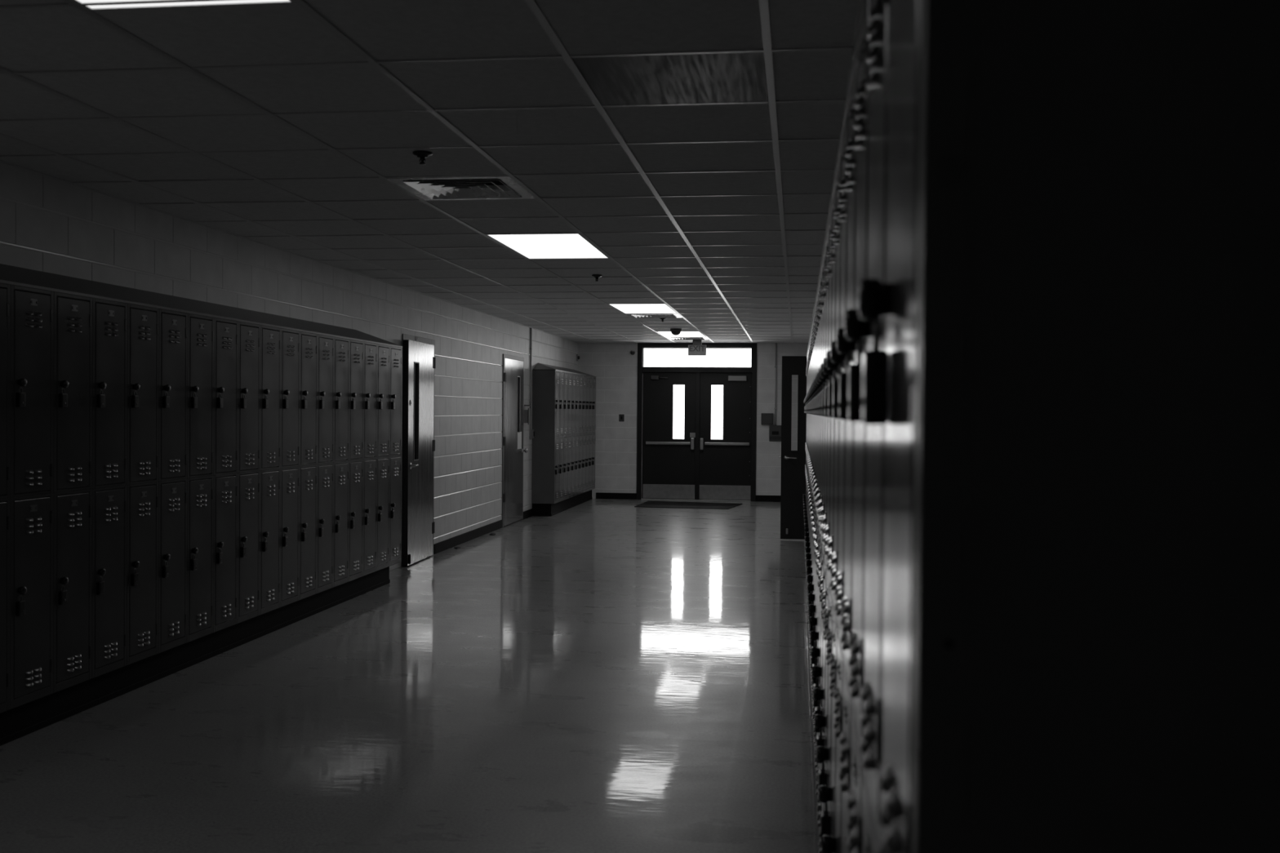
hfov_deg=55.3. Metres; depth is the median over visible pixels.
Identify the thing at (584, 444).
locker
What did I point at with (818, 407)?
padlock
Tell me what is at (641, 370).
door frame
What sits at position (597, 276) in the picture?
sprinkler
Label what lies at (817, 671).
locker
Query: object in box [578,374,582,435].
locker
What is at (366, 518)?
padlock
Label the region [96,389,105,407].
padlock
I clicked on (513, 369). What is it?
door
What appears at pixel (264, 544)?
padlock
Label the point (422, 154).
sprinkler
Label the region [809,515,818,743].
locker
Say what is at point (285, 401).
padlock
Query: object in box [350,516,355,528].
padlock
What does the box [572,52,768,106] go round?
ceiling panel
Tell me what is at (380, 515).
padlock
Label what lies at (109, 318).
locker
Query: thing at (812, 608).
locker
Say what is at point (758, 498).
baseboard
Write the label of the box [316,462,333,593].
locker
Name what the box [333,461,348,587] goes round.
locker
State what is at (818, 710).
padlock
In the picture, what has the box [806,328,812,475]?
locker
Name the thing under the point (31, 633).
locker
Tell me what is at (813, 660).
padlock
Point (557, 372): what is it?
locker
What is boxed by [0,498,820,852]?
floor
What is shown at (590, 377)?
locker
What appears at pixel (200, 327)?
locker
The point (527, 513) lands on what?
baseboard
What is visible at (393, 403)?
padlock
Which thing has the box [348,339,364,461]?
locker
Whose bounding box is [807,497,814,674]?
locker
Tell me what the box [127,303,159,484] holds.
locker
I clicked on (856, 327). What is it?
locker
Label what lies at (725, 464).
door
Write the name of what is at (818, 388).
padlock
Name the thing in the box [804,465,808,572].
locker
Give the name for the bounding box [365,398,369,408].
padlock
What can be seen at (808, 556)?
locker
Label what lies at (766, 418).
box
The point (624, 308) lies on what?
recessed light
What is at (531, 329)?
conduit
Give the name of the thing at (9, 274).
locker top
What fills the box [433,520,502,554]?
baseboard
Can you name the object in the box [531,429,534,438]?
light switch
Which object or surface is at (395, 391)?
locker
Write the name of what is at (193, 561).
padlock
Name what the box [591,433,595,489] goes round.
locker
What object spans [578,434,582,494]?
locker
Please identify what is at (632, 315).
ceiling vent
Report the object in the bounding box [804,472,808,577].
locker
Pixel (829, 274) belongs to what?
locker
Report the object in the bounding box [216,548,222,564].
padlock
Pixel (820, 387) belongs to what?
padlock
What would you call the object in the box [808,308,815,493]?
locker
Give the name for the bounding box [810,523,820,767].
locker
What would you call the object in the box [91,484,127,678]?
locker
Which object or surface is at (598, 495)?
baseboard
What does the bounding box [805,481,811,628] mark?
locker
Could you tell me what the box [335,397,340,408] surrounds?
padlock
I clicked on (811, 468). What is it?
locker
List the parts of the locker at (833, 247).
handle, door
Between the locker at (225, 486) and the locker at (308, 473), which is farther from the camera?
the locker at (308, 473)
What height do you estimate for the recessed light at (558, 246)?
0.019 m
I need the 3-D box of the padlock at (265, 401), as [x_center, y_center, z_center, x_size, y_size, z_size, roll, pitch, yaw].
[-2.288,-0.152,7.468,0.021,0.086,0.041,1,1,7]
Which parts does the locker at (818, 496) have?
door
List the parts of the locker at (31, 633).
handle, number plate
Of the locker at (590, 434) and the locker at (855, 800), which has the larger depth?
the locker at (590, 434)
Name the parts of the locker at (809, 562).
handle, door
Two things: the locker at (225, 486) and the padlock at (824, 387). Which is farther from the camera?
the locker at (225, 486)
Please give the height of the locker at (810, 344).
0.885 m
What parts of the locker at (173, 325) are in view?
handle, number plate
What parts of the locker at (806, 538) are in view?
door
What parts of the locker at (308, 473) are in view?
handle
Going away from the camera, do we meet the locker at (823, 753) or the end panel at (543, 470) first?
the locker at (823, 753)
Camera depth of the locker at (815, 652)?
3.86 m
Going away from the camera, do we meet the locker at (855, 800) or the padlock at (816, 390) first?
the locker at (855, 800)
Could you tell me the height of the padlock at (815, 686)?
0.086 m
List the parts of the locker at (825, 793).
handle, door, number plate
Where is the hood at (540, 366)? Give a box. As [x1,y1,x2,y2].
[533,363,595,377]
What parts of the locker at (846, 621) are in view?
handle, door, number plate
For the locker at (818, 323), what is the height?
0.885 m
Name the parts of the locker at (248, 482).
handle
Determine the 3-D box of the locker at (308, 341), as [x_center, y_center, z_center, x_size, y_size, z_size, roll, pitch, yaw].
[-2.326,-0.184,8.171,0.286,0.885,0.296,1,1,7]
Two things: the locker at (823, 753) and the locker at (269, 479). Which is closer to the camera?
the locker at (823, 753)
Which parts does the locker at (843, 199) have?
handle, door, number plate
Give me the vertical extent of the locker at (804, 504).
0.882 m
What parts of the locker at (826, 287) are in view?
handle, door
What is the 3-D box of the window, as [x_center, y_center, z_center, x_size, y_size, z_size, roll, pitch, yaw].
[0.903,-1.087,19.306,1.729,0.319,0.040,1,1,7]
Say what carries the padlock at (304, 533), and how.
attached to the locker at (308, 473)
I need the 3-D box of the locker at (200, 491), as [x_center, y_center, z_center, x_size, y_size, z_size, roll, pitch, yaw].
[-2.523,0.717,6.712,0.286,0.882,0.296,1,1,7]
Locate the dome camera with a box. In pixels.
[670,328,681,335]
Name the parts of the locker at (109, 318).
handle, number plate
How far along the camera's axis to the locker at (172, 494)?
6.40 m
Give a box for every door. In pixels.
[402,339,435,565]
[502,358,528,526]
[641,372,695,499]
[698,372,751,500]
[778,355,807,539]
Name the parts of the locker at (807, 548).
handle, door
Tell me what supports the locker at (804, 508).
on the floor
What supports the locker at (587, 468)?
on the floor
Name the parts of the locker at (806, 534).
door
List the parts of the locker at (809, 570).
handle, door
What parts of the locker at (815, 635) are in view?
handle, door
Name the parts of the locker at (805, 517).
door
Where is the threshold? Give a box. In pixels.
[640,498,751,501]
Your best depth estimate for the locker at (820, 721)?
2.99 m
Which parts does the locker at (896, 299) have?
handle, door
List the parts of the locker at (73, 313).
handle, number plate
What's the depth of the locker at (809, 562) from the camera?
6.23 m
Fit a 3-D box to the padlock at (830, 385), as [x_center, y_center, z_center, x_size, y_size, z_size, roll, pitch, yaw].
[0.349,-0.059,2.198,0.021,0.086,0.041,1,1,7]
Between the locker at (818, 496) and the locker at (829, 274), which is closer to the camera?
the locker at (829, 274)
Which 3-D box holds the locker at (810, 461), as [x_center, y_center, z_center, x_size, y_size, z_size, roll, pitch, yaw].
[1.111,-0.138,7.081,0.286,0.885,0.296,1,1,7]
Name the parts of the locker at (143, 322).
handle, number plate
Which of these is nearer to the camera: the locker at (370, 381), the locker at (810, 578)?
the locker at (810, 578)
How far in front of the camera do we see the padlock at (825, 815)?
2.48 m
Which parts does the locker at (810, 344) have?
door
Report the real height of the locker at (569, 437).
0.882 m
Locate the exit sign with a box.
[688,339,706,355]
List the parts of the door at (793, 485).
lever handle, lite frame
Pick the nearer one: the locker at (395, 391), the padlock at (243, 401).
the padlock at (243, 401)
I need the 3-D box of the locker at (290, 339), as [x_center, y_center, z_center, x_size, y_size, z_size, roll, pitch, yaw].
[-2.364,-0.180,7.877,0.286,0.885,0.296,1,1,7]
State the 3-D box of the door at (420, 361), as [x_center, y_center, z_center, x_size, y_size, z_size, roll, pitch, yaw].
[-2.016,0.230,11.315,0.097,2.010,0.906,1,1,5]
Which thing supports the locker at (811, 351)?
on the locker at (807, 548)
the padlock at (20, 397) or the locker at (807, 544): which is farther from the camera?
the locker at (807, 544)
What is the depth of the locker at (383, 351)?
9.62 m
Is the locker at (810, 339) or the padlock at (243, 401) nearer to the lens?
the padlock at (243, 401)
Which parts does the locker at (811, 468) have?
door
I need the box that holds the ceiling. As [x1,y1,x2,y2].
[0,0,859,342]
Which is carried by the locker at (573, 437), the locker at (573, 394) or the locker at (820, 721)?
the locker at (573, 394)
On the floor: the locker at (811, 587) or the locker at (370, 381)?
the locker at (811, 587)
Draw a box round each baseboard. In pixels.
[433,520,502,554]
[523,508,532,519]
[595,492,636,499]
[755,495,780,502]
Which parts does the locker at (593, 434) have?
door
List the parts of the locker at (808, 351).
door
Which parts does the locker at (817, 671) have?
handle, door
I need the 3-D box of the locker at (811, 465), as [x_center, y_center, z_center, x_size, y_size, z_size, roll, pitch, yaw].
[1.035,-0.131,6.493,0.286,0.885,0.296,1,1,7]
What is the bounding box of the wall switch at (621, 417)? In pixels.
[618,414,624,421]
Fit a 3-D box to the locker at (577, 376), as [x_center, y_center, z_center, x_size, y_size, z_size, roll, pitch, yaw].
[-1.027,-0.321,17.808,0.286,0.885,0.296,1,1,7]
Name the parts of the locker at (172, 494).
handle, number plate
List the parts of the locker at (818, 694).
handle, door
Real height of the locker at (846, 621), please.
0.885 m
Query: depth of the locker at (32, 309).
5.21 m
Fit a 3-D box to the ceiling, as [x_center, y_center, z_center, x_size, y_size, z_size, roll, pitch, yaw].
[-0.159,-1.255,8.494,4.520,0.138,21.834,1,1,7]
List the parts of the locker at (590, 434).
door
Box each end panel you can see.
[400,347,402,561]
[531,370,555,503]
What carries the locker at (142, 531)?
on the floor
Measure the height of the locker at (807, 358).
0.885 m
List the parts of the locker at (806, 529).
door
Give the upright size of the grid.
0.012 m
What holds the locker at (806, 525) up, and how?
on the floor
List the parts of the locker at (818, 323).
door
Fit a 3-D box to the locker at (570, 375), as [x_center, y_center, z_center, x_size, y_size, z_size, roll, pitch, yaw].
[-1.103,-0.314,17.220,0.286,0.885,0.296,1,1,7]
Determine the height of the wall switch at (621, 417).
0.116 m
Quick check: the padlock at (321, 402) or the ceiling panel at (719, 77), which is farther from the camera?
the padlock at (321, 402)
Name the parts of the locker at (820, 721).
handle, door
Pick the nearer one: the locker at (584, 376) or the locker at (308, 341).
the locker at (308, 341)
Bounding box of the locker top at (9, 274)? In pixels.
[0,263,402,347]
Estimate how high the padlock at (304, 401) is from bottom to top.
0.086 m
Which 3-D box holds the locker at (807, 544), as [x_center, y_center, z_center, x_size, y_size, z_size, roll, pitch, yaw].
[1.104,0.745,7.092,0.286,0.882,0.296,1,1,7]
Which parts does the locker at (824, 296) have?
handle, door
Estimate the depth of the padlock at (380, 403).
9.51 m
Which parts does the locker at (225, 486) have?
handle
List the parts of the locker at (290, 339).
handle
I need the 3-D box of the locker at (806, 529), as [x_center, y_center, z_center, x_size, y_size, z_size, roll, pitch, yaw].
[1.218,0.734,7.974,0.286,0.882,0.296,1,1,7]
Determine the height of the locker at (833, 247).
0.885 m
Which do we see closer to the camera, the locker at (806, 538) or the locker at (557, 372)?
the locker at (806, 538)
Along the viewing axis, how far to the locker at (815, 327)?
5.33 m
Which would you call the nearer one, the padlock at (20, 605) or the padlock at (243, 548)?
the padlock at (20, 605)
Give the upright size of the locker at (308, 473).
0.882 m
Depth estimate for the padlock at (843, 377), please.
1.59 m
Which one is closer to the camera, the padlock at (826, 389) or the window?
the padlock at (826, 389)
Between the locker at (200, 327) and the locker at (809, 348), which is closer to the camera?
the locker at (200, 327)
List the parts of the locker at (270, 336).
handle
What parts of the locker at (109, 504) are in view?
handle, number plate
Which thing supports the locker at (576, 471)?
on the floor
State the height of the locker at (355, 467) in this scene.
0.882 m
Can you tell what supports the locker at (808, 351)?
on the locker at (804, 510)
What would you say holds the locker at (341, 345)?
on the locker at (340, 483)
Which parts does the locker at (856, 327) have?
handle, door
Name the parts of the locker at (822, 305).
handle, door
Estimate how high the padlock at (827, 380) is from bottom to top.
0.086 m
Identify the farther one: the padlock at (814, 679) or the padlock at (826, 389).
the padlock at (814, 679)
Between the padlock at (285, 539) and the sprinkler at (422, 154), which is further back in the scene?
the padlock at (285, 539)
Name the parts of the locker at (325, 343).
handle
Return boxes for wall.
[0,162,577,571]
[577,337,808,498]
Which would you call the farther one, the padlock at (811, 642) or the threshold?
the threshold
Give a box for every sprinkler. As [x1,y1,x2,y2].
[412,150,432,164]
[591,274,602,281]
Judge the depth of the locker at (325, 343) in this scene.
8.45 m
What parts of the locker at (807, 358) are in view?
door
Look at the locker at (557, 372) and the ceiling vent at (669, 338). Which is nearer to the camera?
the locker at (557, 372)
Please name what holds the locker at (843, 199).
on the locker at (829, 844)
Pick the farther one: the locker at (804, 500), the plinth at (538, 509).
the plinth at (538, 509)
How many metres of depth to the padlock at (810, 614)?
5.13 m
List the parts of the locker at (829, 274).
handle, door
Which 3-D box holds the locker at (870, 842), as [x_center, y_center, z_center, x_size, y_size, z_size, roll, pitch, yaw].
[0.342,0.815,1.212,0.286,0.882,0.296,1,1,7]
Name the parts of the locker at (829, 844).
handle, door, number plate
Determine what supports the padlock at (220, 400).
attached to the locker at (225, 331)
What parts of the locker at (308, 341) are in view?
handle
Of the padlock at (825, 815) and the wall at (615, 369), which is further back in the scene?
the wall at (615, 369)
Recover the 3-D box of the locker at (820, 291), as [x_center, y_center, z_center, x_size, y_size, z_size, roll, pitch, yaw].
[0.768,-0.107,4.435,0.286,0.885,0.296,1,1,7]
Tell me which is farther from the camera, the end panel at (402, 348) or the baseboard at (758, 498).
the baseboard at (758, 498)
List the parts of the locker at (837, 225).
handle, door, number plate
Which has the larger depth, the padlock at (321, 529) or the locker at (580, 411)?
the locker at (580, 411)
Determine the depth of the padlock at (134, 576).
6.00 m
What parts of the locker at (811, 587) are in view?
handle, door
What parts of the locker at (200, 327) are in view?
handle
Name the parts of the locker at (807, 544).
handle, door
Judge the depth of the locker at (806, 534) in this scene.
7.66 m
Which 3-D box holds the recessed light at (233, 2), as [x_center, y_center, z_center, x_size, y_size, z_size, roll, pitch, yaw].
[-1.283,-1.128,2.657,0.586,0.019,1.258,1,1,7]
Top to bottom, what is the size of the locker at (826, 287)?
0.885 m
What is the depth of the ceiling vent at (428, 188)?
5.97 m
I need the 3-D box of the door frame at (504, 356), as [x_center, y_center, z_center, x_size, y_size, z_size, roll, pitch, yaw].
[-1.637,0.164,15.129,0.152,2.075,1.090,1,1,7]
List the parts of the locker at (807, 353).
door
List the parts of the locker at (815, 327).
door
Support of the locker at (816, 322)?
on the locker at (811, 597)
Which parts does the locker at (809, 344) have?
door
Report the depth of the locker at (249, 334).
7.27 m
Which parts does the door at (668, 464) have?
kick plate, lite frame, strike plate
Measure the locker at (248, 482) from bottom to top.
0.882 m
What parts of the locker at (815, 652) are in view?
handle, door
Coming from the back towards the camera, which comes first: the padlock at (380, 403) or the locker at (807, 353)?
the locker at (807, 353)
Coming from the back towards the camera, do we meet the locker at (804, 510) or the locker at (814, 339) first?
the locker at (804, 510)
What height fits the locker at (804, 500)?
0.882 m
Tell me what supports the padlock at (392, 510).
attached to the locker at (395, 462)
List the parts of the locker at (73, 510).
handle, number plate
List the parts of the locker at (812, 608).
handle, door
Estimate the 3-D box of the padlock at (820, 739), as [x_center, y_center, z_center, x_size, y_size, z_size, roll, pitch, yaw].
[0.456,0.805,3.092,0.021,0.086,0.041,1,1,7]
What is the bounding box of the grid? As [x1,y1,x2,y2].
[0,0,853,342]
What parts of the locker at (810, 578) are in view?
handle, door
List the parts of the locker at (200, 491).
handle, number plate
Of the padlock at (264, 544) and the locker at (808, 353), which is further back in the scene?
the locker at (808, 353)
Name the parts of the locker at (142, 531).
handle, number plate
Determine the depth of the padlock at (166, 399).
6.28 m
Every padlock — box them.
[15,386,25,407]
[15,595,25,616]
[57,585,66,604]
[58,388,67,407]
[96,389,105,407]
[96,576,104,595]
[130,568,138,586]
[131,390,138,408]
[161,560,168,577]
[162,391,169,408]
[190,554,196,570]
[191,392,197,408]
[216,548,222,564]
[217,393,222,408]
[240,394,246,408]
[240,542,246,557]
[262,395,268,408]
[262,537,267,551]
[282,533,288,546]
[283,395,288,408]
[301,528,306,541]
[302,395,306,408]
[319,396,324,408]
[319,524,324,537]
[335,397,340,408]
[335,520,339,533]
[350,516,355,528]
[351,397,355,408]
[364,513,368,524]
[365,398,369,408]
[377,510,382,521]
[378,398,382,409]
[391,399,395,409]
[391,507,394,518]
[808,601,813,622]
[809,613,814,635]
[810,626,816,648]
[811,640,817,666]
[812,657,818,684]
[813,390,817,414]
[813,677,820,706]
[814,388,819,415]
[814,700,822,733]
[816,386,821,415]
[816,728,824,763]
[817,384,822,415]
[817,761,827,798]
[819,382,825,416]
[820,802,831,844]
[821,378,828,416]
[824,375,831,417]
[827,370,836,417]
[832,364,842,418]
[838,355,850,420]
[847,342,862,422]
[861,322,888,424]
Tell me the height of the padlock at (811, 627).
0.086 m
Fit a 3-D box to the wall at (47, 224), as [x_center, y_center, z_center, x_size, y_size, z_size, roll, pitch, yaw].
[-2.517,-0.025,8.793,0.250,2.602,21.794,1,1,7]
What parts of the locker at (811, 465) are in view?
door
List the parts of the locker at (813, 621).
handle, door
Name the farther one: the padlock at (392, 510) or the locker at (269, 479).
the padlock at (392, 510)
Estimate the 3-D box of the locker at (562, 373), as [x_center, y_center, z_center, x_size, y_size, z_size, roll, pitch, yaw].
[-1.179,-0.306,16.632,0.286,0.885,0.296,1,1,7]
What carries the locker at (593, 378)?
on the locker at (593, 434)
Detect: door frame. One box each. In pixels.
[400,333,435,566]
[501,353,524,527]
[636,342,756,501]
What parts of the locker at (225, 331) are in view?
handle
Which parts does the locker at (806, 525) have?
door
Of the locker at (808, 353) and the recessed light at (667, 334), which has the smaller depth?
the locker at (808, 353)
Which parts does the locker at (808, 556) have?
handle, door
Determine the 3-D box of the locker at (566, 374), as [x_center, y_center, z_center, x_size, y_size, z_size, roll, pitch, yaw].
[-1.141,-0.310,16.926,0.286,0.885,0.296,1,1,7]
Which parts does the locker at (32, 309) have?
handle, number plate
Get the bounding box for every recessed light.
[71,0,295,10]
[485,233,608,258]
[608,303,676,313]
[657,331,706,337]
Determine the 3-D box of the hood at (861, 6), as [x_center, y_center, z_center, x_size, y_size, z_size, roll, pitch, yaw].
[0.990,-0.635,6.027,0.260,0.124,10.708,1,1,7]
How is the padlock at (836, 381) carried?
attached to the locker at (846, 621)
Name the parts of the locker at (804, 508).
door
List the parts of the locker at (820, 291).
door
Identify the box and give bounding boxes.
[760,413,773,424]
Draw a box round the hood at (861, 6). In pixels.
[806,0,865,357]
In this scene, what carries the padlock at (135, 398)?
attached to the locker at (143, 322)
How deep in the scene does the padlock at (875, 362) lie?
1.00 m
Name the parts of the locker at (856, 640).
handle, door, number plate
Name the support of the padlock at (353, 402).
attached to the locker at (356, 347)
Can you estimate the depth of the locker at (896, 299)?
0.89 m
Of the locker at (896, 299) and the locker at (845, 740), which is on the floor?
the locker at (845, 740)
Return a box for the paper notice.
[517,431,521,448]
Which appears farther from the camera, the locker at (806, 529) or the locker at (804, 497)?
the locker at (804, 497)
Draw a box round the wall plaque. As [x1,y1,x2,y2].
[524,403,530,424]
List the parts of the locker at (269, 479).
handle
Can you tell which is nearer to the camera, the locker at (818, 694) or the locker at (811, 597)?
the locker at (818, 694)
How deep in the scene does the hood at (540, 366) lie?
16.77 m
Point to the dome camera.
(674, 331)
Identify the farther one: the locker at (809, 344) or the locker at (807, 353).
the locker at (807, 353)
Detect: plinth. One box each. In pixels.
[0,566,390,746]
[532,489,592,515]
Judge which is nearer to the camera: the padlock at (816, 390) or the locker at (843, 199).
the locker at (843, 199)
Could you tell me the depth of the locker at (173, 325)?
6.38 m
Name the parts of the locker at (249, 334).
handle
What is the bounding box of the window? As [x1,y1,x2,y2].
[642,347,751,368]
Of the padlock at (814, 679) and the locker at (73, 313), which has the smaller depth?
the padlock at (814, 679)
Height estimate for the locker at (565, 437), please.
0.882 m
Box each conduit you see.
[528,328,532,439]
[773,342,777,425]
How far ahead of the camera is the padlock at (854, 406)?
1.30 m
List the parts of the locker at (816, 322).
door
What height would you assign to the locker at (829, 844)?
0.882 m
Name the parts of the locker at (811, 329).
door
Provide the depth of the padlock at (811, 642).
4.54 m
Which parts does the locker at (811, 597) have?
handle, door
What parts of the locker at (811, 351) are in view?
door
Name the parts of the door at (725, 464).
lite frame, kick plate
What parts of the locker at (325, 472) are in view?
handle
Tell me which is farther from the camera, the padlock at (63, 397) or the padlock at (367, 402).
the padlock at (367, 402)
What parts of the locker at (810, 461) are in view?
door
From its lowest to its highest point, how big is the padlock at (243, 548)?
0.086 m
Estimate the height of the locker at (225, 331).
0.885 m
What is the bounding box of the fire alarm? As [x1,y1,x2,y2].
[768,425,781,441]
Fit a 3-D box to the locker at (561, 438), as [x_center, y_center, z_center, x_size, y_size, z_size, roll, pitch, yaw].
[-1.186,0.577,16.643,0.286,0.882,0.296,1,1,7]
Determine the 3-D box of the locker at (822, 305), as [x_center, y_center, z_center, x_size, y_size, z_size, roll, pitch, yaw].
[0.692,-0.100,3.847,0.286,0.885,0.296,1,1,7]
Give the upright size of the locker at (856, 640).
0.885 m
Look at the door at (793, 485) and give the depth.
13.39 m
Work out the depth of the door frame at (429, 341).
10.91 m
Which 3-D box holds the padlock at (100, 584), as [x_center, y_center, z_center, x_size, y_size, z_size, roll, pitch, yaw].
[-2.523,0.743,5.715,0.021,0.086,0.041,1,1,7]
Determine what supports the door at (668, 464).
in the wall at (615, 369)
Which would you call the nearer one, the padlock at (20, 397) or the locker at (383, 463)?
the padlock at (20, 397)
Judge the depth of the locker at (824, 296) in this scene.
3.54 m
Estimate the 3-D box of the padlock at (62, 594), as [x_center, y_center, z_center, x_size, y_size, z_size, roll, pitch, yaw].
[-2.561,0.747,5.421,0.021,0.086,0.041,1,1,7]
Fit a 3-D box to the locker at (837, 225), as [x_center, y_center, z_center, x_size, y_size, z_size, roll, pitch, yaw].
[0.501,-0.082,2.377,0.286,0.885,0.296,1,1,7]
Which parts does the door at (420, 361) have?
lever handle, pane, lite frame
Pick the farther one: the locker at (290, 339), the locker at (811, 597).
the locker at (290, 339)
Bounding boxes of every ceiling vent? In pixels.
[386,176,535,199]
[625,313,681,318]
[666,337,708,339]
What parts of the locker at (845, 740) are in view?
number plate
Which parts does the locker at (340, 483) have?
handle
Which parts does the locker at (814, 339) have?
door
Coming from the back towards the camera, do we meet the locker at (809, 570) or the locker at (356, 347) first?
the locker at (356, 347)
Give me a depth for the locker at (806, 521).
8.61 m
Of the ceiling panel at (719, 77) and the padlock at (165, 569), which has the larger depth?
the padlock at (165, 569)
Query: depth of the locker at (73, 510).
5.51 m
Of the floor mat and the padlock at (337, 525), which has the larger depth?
the floor mat
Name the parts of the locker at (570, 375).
door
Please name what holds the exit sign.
hanging from the ceiling
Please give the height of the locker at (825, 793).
0.882 m
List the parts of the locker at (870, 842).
number plate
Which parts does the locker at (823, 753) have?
handle, door, number plate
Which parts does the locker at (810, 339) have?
door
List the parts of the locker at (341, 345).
handle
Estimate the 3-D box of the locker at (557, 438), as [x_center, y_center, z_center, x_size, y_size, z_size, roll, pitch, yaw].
[-1.224,0.580,16.349,0.286,0.882,0.296,1,1,7]
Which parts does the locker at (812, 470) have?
door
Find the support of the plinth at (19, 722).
on the floor
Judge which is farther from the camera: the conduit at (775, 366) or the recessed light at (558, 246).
the conduit at (775, 366)
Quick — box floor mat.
[634,500,742,509]
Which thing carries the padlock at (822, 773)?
attached to the locker at (823, 753)
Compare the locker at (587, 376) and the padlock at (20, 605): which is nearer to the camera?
the padlock at (20, 605)
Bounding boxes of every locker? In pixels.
[9,493,53,709]
[10,284,53,497]
[53,291,92,493]
[53,488,92,693]
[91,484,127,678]
[92,297,127,488]
[126,481,158,665]
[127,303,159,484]
[158,308,187,481]
[158,478,187,653]
[186,475,213,642]
[187,313,213,478]
[213,317,238,475]
[213,473,237,632]
[237,321,260,472]
[237,471,259,623]
[259,324,280,471]
[259,468,280,615]
[280,328,300,468]
[280,466,299,607]
[298,464,316,600]
[299,331,317,466]
[316,333,333,464]
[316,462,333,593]
[333,337,349,462]
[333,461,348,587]
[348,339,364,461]
[348,459,363,581]
[362,457,377,576]
[363,342,377,459]
[376,456,389,571]
[377,343,390,457]
[388,455,401,566]
[389,346,401,456]
[554,436,559,503]
[555,370,559,437]
[559,371,564,436]
[559,436,563,502]
[563,372,568,436]
[563,435,567,500]
[567,373,572,435]
[567,435,571,498]
[571,373,575,435]
[571,435,575,497]
[574,435,578,496]
[575,373,579,435]
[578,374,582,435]
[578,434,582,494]
[582,375,586,434]
[582,434,586,493]
[585,433,589,492]
[586,375,589,434]
[588,433,592,490]
[589,376,592,433]
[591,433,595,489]
[592,377,595,433]
[803,459,806,546]
[803,460,807,557]
[803,462,806,549]
[803,462,808,566]
[803,466,807,563]
[804,343,809,459]
[804,351,808,456]
[804,353,808,453]
[804,358,808,453]
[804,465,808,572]
[804,466,808,583]
[804,471,809,596]
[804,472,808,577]
[804,475,808,589]
[804,476,810,611]
[804,480,809,603]
[805,333,811,466]
[805,338,810,462]
[805,343,810,464]
[805,480,811,619]
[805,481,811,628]
[805,484,812,638]
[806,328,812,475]
[806,331,812,471]
[806,352,808,457]
[806,488,813,648]
[806,493,813,661]
[807,318,813,484]
[807,324,813,477]
[807,348,809,465]
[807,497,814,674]
[807,501,815,688]
[808,303,816,497]
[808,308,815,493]
[808,313,814,488]
[808,506,816,704]
[808,510,817,723]
[809,288,818,503]
[809,298,817,497]
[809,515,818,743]
[810,283,819,510]
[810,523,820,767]
[811,273,821,517]
[811,532,822,803]
[812,263,822,526]
[812,542,824,838]
[813,248,825,536]
[813,555,826,852]
[814,238,826,549]
[814,569,829,810]
[816,218,830,562]
[816,579,833,813]
[817,198,833,575]
[818,601,837,837]
[820,173,837,597]
[821,623,844,852]
[822,142,842,618]
[826,102,848,644]
[830,48,857,688]
[835,0,871,753]
[838,654,851,852]
[844,0,889,841]
[845,697,862,852]
[857,0,920,852]
[862,768,879,852]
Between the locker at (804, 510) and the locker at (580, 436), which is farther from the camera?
the locker at (580, 436)
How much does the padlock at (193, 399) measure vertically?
0.086 m
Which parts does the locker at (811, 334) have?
door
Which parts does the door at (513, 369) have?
lite frame, knob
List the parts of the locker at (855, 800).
number plate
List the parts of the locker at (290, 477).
handle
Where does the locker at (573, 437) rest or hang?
on the floor
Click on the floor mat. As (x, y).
(650, 504)
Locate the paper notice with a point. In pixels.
(519, 434)

